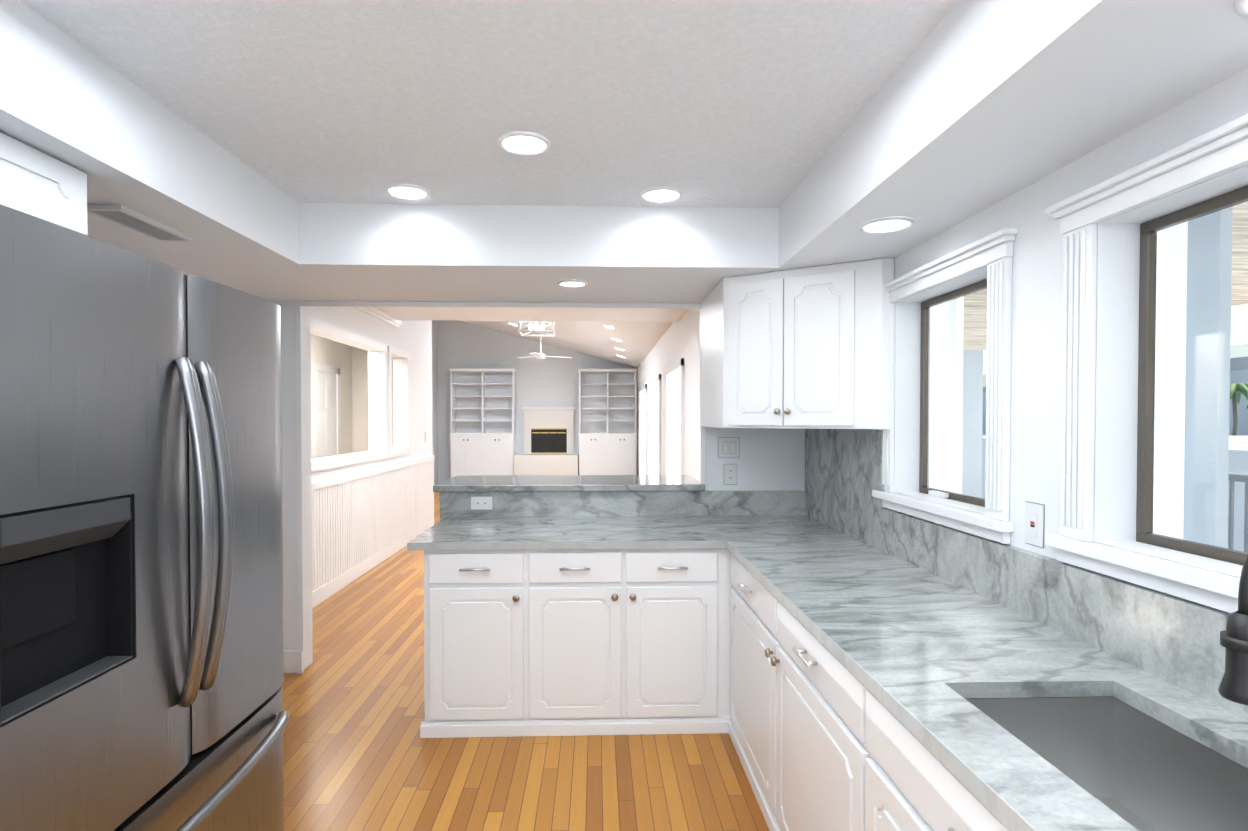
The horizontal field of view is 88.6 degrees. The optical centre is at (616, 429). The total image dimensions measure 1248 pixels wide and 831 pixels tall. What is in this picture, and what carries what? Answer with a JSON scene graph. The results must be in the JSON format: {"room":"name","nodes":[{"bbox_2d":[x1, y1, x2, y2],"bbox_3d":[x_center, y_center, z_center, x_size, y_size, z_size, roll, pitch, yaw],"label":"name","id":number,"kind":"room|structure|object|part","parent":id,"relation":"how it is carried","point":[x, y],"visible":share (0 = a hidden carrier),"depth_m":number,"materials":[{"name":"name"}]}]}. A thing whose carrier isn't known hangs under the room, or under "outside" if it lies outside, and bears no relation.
{"room":"kitchen","nodes":[
{"label":"kitchen","id":0,"kind":"room"},
{"bbox_2d":[310,334,393,454],"bbox_3d":[-3.058,0.043,5.649,0.970,2.700,5.900,0,1,-2],"label":"wall","id":1,"kind":"structure","parent":0,"point":[350,362],"depth_m":8.37,"materials":[{"name":"white paint"}]},
{"bbox_2d":[310,362,340,458],"bbox_3d":[-3.436,0.302,7.532,0.030,2.120,0.880,0,1,-2],"label":"room door","id":2,"kind":"structure","parent":1,"relation":"in","point":[325,410],"depth_m":7.55,"materials":[{"name":"white paint"}]},
{"bbox_2d":[310,306,433,481],"bbox_3d":[-2.518,-0.718,6.304,0.150,4.200,4.900,0,1,-2],"label":"wall","id":3,"kind":"structure","parent":0,"point":[417,340],"depth_m":7.38,"materials":[{"name":"white paint"}]},
{"bbox_2d":[310,318,434,591],"bbox_3d":[-2.426,0.179,6.325,0.034,2.145,4.905,0,1,-2],"label":"trim","id":4,"kind":"structure","parent":3,"relation":"attached to","point":[358,517],"depth_m":6.26,"materials":[{"name":"white paint"}]},
{"bbox_2d":[312,518,433,607],"bbox_3d":[-2.432,1.316,6.339,0.019,0.130,4.900,0,1,-2],"label":"baseboard","id":5,"kind":"structure","parent":3,"relation":"attached to","point":[336,584],"depth_m":6.09,"materials":[{"name":"white paint"}]},
{"bbox_2d":[354,307,400,326],"bbox_3d":[-2.399,-1.165,5.535,0.039,0.079,3.369,0,1,-2],"label":"crown molding","id":6,"kind":"structure","parent":3,"relation":"attached to","point":[383,316],"depth_m":6.60,"materials":[{"name":"white paint"}]},
{"bbox_2d":[434,320,437,484],"bbox_3d":[-4.055,-0.804,11.582,0.150,4.200,6.050,0,1,-2],"label":"wall","id":7,"kind":"structure","parent":0,"point":[435,321],"depth_m":14.40,"materials":[{"name":"white paint"}]},
{"bbox_2d":[20,0,958,207],"bbox_3d":[-0.263,-1.005,0.589,2.142,0.080,4.546,0,1,-2],"label":"ceiling","id":8,"kind":"structure","parent":0,"point":[737,103],"depth_m":1.83,"materials":[{"name":"white paint"}]},
{"bbox_2d":[385,184,429,200],"bbox_3d":[-0.876,-0.994,2.687,0.180,0.009,0.180,0,1,-2],"label":"recessed light","id":9,"kind":"object","parent":8,"relation":"in","point":[406,192],"visible":0.98,"depth_m":2.68,"materials":[{"name":"white paint"}]},
{"bbox_2d":[498,132,549,155],"bbox_3d":[-0.319,-0.987,2.216,0.180,0.009,0.180,0,1,-2],"label":"recessed light","id":10,"kind":"object","parent":8,"relation":"in","point":[525,143],"visible":1,"depth_m":2.21,"materials":[{"name":"white paint"}]},
{"bbox_2d":[640,187,682,202],"bbox_3d":[0.193,-0.995,2.721,0.180,0.009,0.180,0,1,-2],"label":"recessed light","id":11,"kind":"object","parent":8,"relation":"in","point":[660,194],"visible":1,"depth_m":2.71,"materials":[{"name":"white paint"}]},
{"bbox_2d":[283,492,769,830],"bbox_3d":[-3.498,1.385,7.983,9.335,0.060,19.750,0,1,-2],"label":"floor","id":12,"kind":"structure","parent":0,"point":[359,754],"depth_m":2.77,"materials":[{"name":"brown wood"}]},
{"bbox_2d":[420,550,527,737],"bbox_3d":[-0.671,0.991,3.366,0.476,0.878,0.775,0,1,-2],"label":"base cabinet","id":13,"kind":"object","parent":12,"relation":"on","point":[476,635],"depth_m":2.98,"materials":[{"name":"white paint"}]},
{"bbox_2d":[407,491,722,549],"bbox_3d":[-0.269,0.461,3.365,1.500,0.178,0.848,0,1,-2],"label":"countertop","id":14,"kind":"structure","parent":13,"relation":"on","point":[604,519],"depth_m":3.52,"materials":[{"name":"stone"}]},
{"bbox_2d":[471,496,492,509],"bbox_3d":[-0.787,0.431,3.740,0.130,0.080,0.007,0,1,-2],"label":"outlet","id":15,"kind":"object","parent":14,"relation":"attached to","point":[481,502],"visible":1,"depth_m":3.74,"materials":[{"name":"white plastic"}]},
{"bbox_2d":[449,368,515,477],"bbox_3d":[-2.992,-0.055,14.411,1.430,2.610,0.483,0,1,-2],"label":"bookcase","id":16,"kind":"object","parent":12,"relation":"on","point":[483,424],"visible":0.81,"depth_m":14.28,"materials":[{"name":"white paint"}]},
{"bbox_2d":[514,407,578,474],"bbox_3d":[-1.567,0.370,14.430,1.420,1.760,0.548,0,1,-2],"label":"fireplace","id":17,"kind":"object","parent":12,"relation":"on","point":[548,440],"visible":0.98,"depth_m":14.59,"materials":[{"name":"white paint"}]},
{"bbox_2d":[528,549,627,735],"bbox_3d":[-0.205,0.991,3.381,0.456,0.878,0.775,0,1,-2],"label":"base cabinet","id":18,"kind":"object","parent":12,"relation":"on","point":[554,650],"depth_m":3.00,"materials":[{"name":"white paint"}]},
{"bbox_2d":[578,369,636,474],"bbox_3d":[-0.194,-0.056,14.499,1.330,2.610,0.483,0,1,-2],"label":"bookcase","id":19,"kind":"object","parent":12,"relation":"on","point":[607,433],"visible":0.81,"depth_m":14.36,"materials":[{"name":"white paint"}]},
{"bbox_2d":[628,548,731,734],"bbox_3d":[0.280,0.990,3.396,0.516,0.878,0.775,0,1,-2],"label":"base cabinet","id":20,"kind":"object","parent":12,"relation":"on","point":[679,620],"depth_m":3.01,"materials":[{"name":"white paint"}]},
{"bbox_2d":[729,554,768,827],"bbox_3d":[0.851,1.003,2.625,0.611,0.878,0.760,0,1,-2],"label":"base cabinet","id":21,"kind":"object","parent":12,"relation":"on","point":[749,614],"depth_m":2.60,"materials":[{"name":"white paint"}]},
{"bbox_2d":[699,429,1247,830],"bbox_3d":[0.888,0.299,1.598,0.662,0.558,4.448,0,1,-2],"label":"countertop","id":22,"kind":"structure","parent":21,"relation":"on","point":[921,629],"depth_m":1.62,"materials":[{"name":"stone"}]},
{"bbox_2d":[965,696,1247,830],"bbox_3d":[0.907,0.704,1.011,0.389,0.225,0.774,0,1,-2],"label":"sink","id":23,"kind":"object","parent":22,"relation":"in","point":[1137,769],"visible":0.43,"depth_m":1.35,"materials":[{"name":"silver metal"}]},
{"bbox_2d":[1218,554,1247,704],"bbox_3d":[1.008,0.311,0.836,0.350,0.487,0.139,0,1,-2],"label":"faucet","id":24,"kind":"object","parent":22,"relation":"on","point":[1233,686],"visible":1,"depth_m":0.87,"materials":[{"name":"black metal"}]},
{"bbox_2d":[769,592,1008,830],"bbox_3d":[0.876,1.016,1.835,0.611,0.878,0.820,0,1,-2],"label":"base cabinet","id":25,"kind":"object","parent":12,"relation":"on","point":[829,741],"depth_m":1.65,"materials":[{"name":"white paint"}]},
{"bbox_2d":[375,307,687,367],"bbox_3d":[-1.631,-2.167,9.260,4.550,1.800,10.800,0,1,-2],"label":"ceiling","id":26,"kind":"structure","parent":0,"point":[638,333],"depth_m":8.80,"materials":[{"name":"white paint"}]},
{"bbox_2d":[518,321,554,336],"bbox_3d":[-1.166,-1.599,9.384,0.504,0.404,0.504,0,1,-2],"label":"chandelier","id":27,"kind":"object","parent":26,"relation":"hanging from","point":[536,326],"visible":0.79,"depth_m":9.37,"materials":[{"name":"silver metal"}]},
{"bbox_2d":[516,332,571,359],"bbox_3d":[-1.412,-1.628,12.289,1.116,0.545,1.065,0,1,-2],"label":"ceiling fan","id":28,"kind":"object","parent":26,"relation":"hanging from","point":[540,356],"visible":0.94,"depth_m":12.37,"materials":[{"name":"white paint"}]},
{"bbox_2d":[509,323,623,357],"bbox_3d":[-1.359,-1.863,11.274,3.180,0.839,3.760,0,1,-2],"label":"spotlights","id":29,"kind":"object","parent":26,"relation":"attached to","point":[603,325],"visible":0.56,"depth_m":10.75,"materials":[{"name":"white"}]},
{"bbox_2d":[437,320,636,482],"bbox_3d":[-1.803,-0.956,14.752,4.850,4.400,0.150,0,1,-2],"label":"wall","id":30,"kind":"structure","parent":0,"point":[550,382],"depth_m":14.65,"materials":[{"name":"white paint"}]},
{"bbox_2d":[270,301,804,668],"bbox_3d":[-0.668,0.072,3.848,3.935,2.700,0.150,0,1,-2],"label":"wall","id":31,"kind":"structure","parent":0,"point":[771,459],"depth_m":3.81,"materials":[{"name":"white paint"}]},
{"bbox_2d":[295,301,705,671],"bbox_3d":[-0.665,0.339,3.770,2.395,2.169,0.013,0,1,-2],"label":"trim","id":32,"kind":"structure","parent":31,"relation":"attached to","point":[298,304],"depth_m":3.74,"materials":[{"name":"white paint"}]},
{"bbox_2d":[433,475,704,491],"bbox_3d":[-0.281,0.338,4.064,1.592,0.040,0.650,0,1,-2],"label":"countertop","id":33,"kind":"structure","parent":31,"relation":"on","point":[540,483],"depth_m":3.82,"materials":[{"name":"stone"}]},
{"bbox_2d":[718,437,739,457],"bbox_3d":[0.672,0.107,3.811,0.130,0.125,0.008,0,1,-2],"label":"light switch","id":34,"kind":"object","parent":31,"relation":"attached to","point":[728,447],"visible":1,"depth_m":3.81,"materials":[{"name":"grey plastic"}]},
{"bbox_2d":[724,464,736,484],"bbox_3d":[0.682,0.267,3.814,0.080,0.125,0.007,0,1,-2],"label":"electrical outlet","id":35,"kind":"object","parent":31,"relation":"attached to","point":[730,474],"visible":1,"depth_m":3.81,"materials":[{"name":"grey plastic"}]},
{"bbox_2d":[0,0,1247,302],"bbox_3d":[-0.355,-0.968,1.039,3.185,0.530,5.450,0,1,-2],"label":"ceiling","id":36,"kind":"structure","parent":0,"point":[974,108],"depth_m":1.99,"materials":[{"name":"white paint"}]},
{"bbox_2d":[87,204,193,241],"bbox_3d":[-1.650,-0.713,2.223,0.130,0.016,0.370,0,1,-2],"label":"ceiling vent","id":37,"kind":"object","parent":36,"relation":"in","point":[130,219],"visible":0.98,"depth_m":2.19,"materials":[{"name":"white metal"}]},
{"bbox_2d":[558,280,586,287],"bbox_3d":[-0.220,-0.733,3.223,0.150,0.009,0.150,0,1,-2],"label":"recessed light","id":38,"kind":"object","parent":36,"relation":"in","point":[572,283],"visible":1,"depth_m":3.21,"materials":[{"name":"white paint"}]},
{"bbox_2d":[859,217,914,233],"bbox_3d":[0.952,-0.717,2.253,0.180,0.009,0.180,0,1,-2],"label":"recessed light","id":39,"kind":"object","parent":36,"relation":"in","point":[882,225],"visible":0.94,"depth_m":2.25,"materials":[{"name":"white paint"}]},
{"bbox_2d":[1234,0,1247,17],"bbox_3d":[1.085,-0.697,0.994,0.180,0.009,0.180,0,1,-2],"label":"recessed light","id":40,"kind":"object","parent":36,"relation":"in","point":[1240,7],"visible":1,"depth_m":1.05,"materials":[{"name":"white paint"}]},
{"bbox_2d":[637,309,700,480],"bbox_3d":[0.718,-0.118,9.366,0.150,2.900,10.799,0,1,-2],"label":"wall","id":41,"kind":"structure","parent":0,"point":[678,340],"depth_m":6.78,"materials":[{"name":"white paint"}]},
{"bbox_2d":[640,358,683,474],"bbox_3d":[0.605,0.256,10.070,0.030,2.130,6.560,0,1,-2],"label":"window","id":42,"kind":"structure","parent":41,"relation":"attached to","point":[674,454],"depth_m":8.27,"materials":[{"name":"white glass"}]},
{"bbox_2d":[879,68,1247,578],"bbox_3d":[1.309,0.115,1.184,0.150,2.700,5.600,0,1,-2],"label":"wall","id":43,"kind":"structure","parent":0,"point":[1036,340],"depth_m":1.76,"materials":[{"name":"white paint"}]},
{"bbox_2d":[700,258,893,428],"bbox_3d":[0.839,-0.373,3.260,0.651,0.727,1.096,0,1,-2],"label":"upper cabinet","id":44,"kind":"object","parent":43,"relation":"attached to","point":[809,347],"depth_m":2.89,"materials":[{"name":"white paint"}]},
{"bbox_3d":[0.758,-0.083,2.918,0.075,0.028,0.027,1,1,32],"label":"upper cabinet knob","id":45,"kind":"part","parent":44,"relation":"part of","materials":[{"name":"silver metal"}]},
{"bbox_2d":[872,490,1013,543],"bbox_3d":[1.221,0.306,2.397,0.139,0.074,0.904,0,1,-2],"label":"window sill","id":46,"kind":"structure","parent":43,"relation":"attached to","point":[984,526],"depth_m":2.27,"materials":[{"name":"white paint"}]},
{"bbox_2d":[880,228,1017,520],"bbox_3d":[1.171,-0.169,2.388,0.048,0.887,0.920,0,1,-2],"label":"window frame","id":47,"kind":"structure","parent":43,"relation":"in","point":[993,252],"depth_m":2.01,"materials":[{"name":"white paint"}]},
{"bbox_2d":[919,279,986,506],"bbox_3d":[1.299,-0.130,2.392,0.052,0.808,0.662,0,1,-2],"label":"window","id":48,"kind":"structure","parent":43,"relation":"in","point":[924,343],"depth_m":2.57,"materials":[{"name":"clear glass"}]},
{"bbox_2d":[1025,501,1044,547],"bbox_3d":[1.208,0.274,1.852,0.009,0.125,0.080,0,1,-2],"label":"outlet","id":49,"kind":"object","parent":43,"relation":"attached to","point":[1034,522],"visible":1,"depth_m":1.84,"materials":[{"name":"white plastic"}]},
{"bbox_2d":[1045,534,1242,612],"bbox_3d":[1.266,0.330,0.960,0.139,0.074,1.588,0,1,-2],"label":"window sill","id":50,"kind":"structure","parent":43,"relation":"attached to","point":[1209,588],"depth_m":1.43,"materials":[{"name":"white paint"}]},
{"bbox_2d":[1045,114,1247,541],"bbox_3d":[1.216,-0.146,0.951,0.048,0.887,1.604,0,1,-2],"label":"window trim","id":51,"kind":"structure","parent":43,"relation":"in","point":[1223,149],"depth_m":1.63,"materials":[{"name":"white paint"}]},
{"bbox_2d":[1136,186,1247,564],"bbox_3d":[1.359,-0.106,0.956,0.022,0.808,1.346,0,1,-2],"label":"window","id":52,"kind":"structure","parent":43,"relation":"in","point":[1149,230],"depth_m":1.56,"materials":[{"name":"clear glass"}]},
{"bbox_2d":[929,206,1232,547],"bbox_3d":[1.432,0.323,2.214,0.030,2.250,1.355,0,1,-2],"label":"window pane","id":53,"kind":"object","parent":52,"relation":"attached to","point":[1166,364],"depth_m":1.62,"materials":[{"name":"white"}]},
{"bbox_3d":[-2.022,0.118,1.004,0.150,2.700,5.450,0,1,-2],"label":"wall","id":54,"kind":"structure","parent":0,"visible":0},
{"bbox_2d":[0,132,87,234],"bbox_3d":[-1.702,-0.540,1.276,0.501,0.328,0.995,0,1,-2],"label":"upper cabinet","id":55,"kind":"object","parent":54,"relation":"attached to","point":[38,184],"visible":0.48,"depth_m":1.63,"materials":[{"name":"white paint"}]},
{"label":"outside","id":56,"kind":"structure","parent":0,"visible":0},
{"bbox_2d":[963,202,1247,373],"bbox_3d":[2.981,-0.781,4.023,3.360,0.320,16.000,0,1,-2],"label":"ceiling","id":57,"kind":"structure","parent":56,"point":[1239,321],"depth_m":4.50,"materials":[{"name":"white"}]},
{"bbox_3d":[-1.457,0.555,1.374,0.842,1.815,1.030,0,1,-2],"label":"fridge","id":58,"kind":"object","parent":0,"visible":0},
{"bbox_2d":[0,494,133,724],"bbox_3d":[-0.979,0.293,1.125,0.054,0.324,0.287,0,1,-2],"label":"water dispenser","id":59,"kind":"object","parent":58,"relation":"attached to","point":[66,597],"visible":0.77,"depth_m":1.14,"materials":[{"name":"black plastic"}]},
{"bbox_2d":[0,204,190,830],"bbox_3d":[-0.989,0.205,1.167,0.075,1.110,0.607,0,1,-2],"label":"door","id":60,"kind":"structure","parent":58,"relation":"attached to","point":[92,349],"depth_m":1.18,"materials":[{"name":"silver metal"}]},
{"bbox_2d":[114,685,283,830],"bbox_3d":[-0.996,1.089,1.398,0.075,0.635,1.040,0,1,-2],"label":"drawer","id":61,"kind":"object","parent":58,"relation":"attached to","point":[254,801],"visible":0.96,"depth_m":1.61,"materials":[{"name":"silver metal"}]},
{"bbox_2d":[174,357,288,830],"bbox_3d":[-0.930,0.347,1.393,0.089,1.010,0.921,0,1,-2],"label":"handle","id":62,"kind":"object","parent":58,"relation":"attached to","point":[201,671],"visible":1,"depth_m":1.43,"materials":[{"name":"silver metal"}]},
{"bbox_2d":[186,275,283,754],"bbox_3d":[-1.005,0.197,1.690,0.075,1.110,0.427,0,1,-2],"label":"door","id":63,"kind":"structure","parent":58,"relation":"attached to","point":[233,336],"depth_m":1.66,"materials":[{"name":"silver metal"}]},
{"bbox_3d":[20.836,3.761,50.685,35.150,0.200,300.000,0,1,-2],"label":"ground","id":64,"kind":"structure","parent":0,"visible":0},
{"bbox_2d":[982,356,1247,551],"bbox_3d":[79.977,-5.624,98.540,114.588,16.990,394.338,0,1,8],"label":"buildings","id":65,"kind":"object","parent":64,"relation":"on","point":[1242,377],"depth_m":17.50,"materials":[{"name":"white"}]},
{"bbox_2d":[1228,473,1247,552],"bbox_3d":[3.052,0.941,1.777,3.360,1.130,11.450,0,1,-2],"label":"railing","id":66,"kind":"object","parent":64,"relation":"on","point":[1231,513],"depth_m":4.71,"materials":[{"name":"blue"}]},
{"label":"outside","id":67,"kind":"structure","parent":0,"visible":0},
{"bbox_2d":[962,350,982,497],"bbox_3d":[2.764,1.711,7.614,3.150,5.299,0.190,0,1,-2],"label":"wing","id":68,"kind":"structure","parent":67,"point":[971,442],"depth_m":7.58},
{"bbox_2d":[1230,383,1247,435],"bbox_3d":[78.145,-1.631,88.716,15.676,8.804,58.365,0,1,-2],"label":"palm trees","id":69,"kind":"object","parent":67,"point":[1243,391],"depth_m":82.28,"materials":[{"name":"green plant"}]}
]}

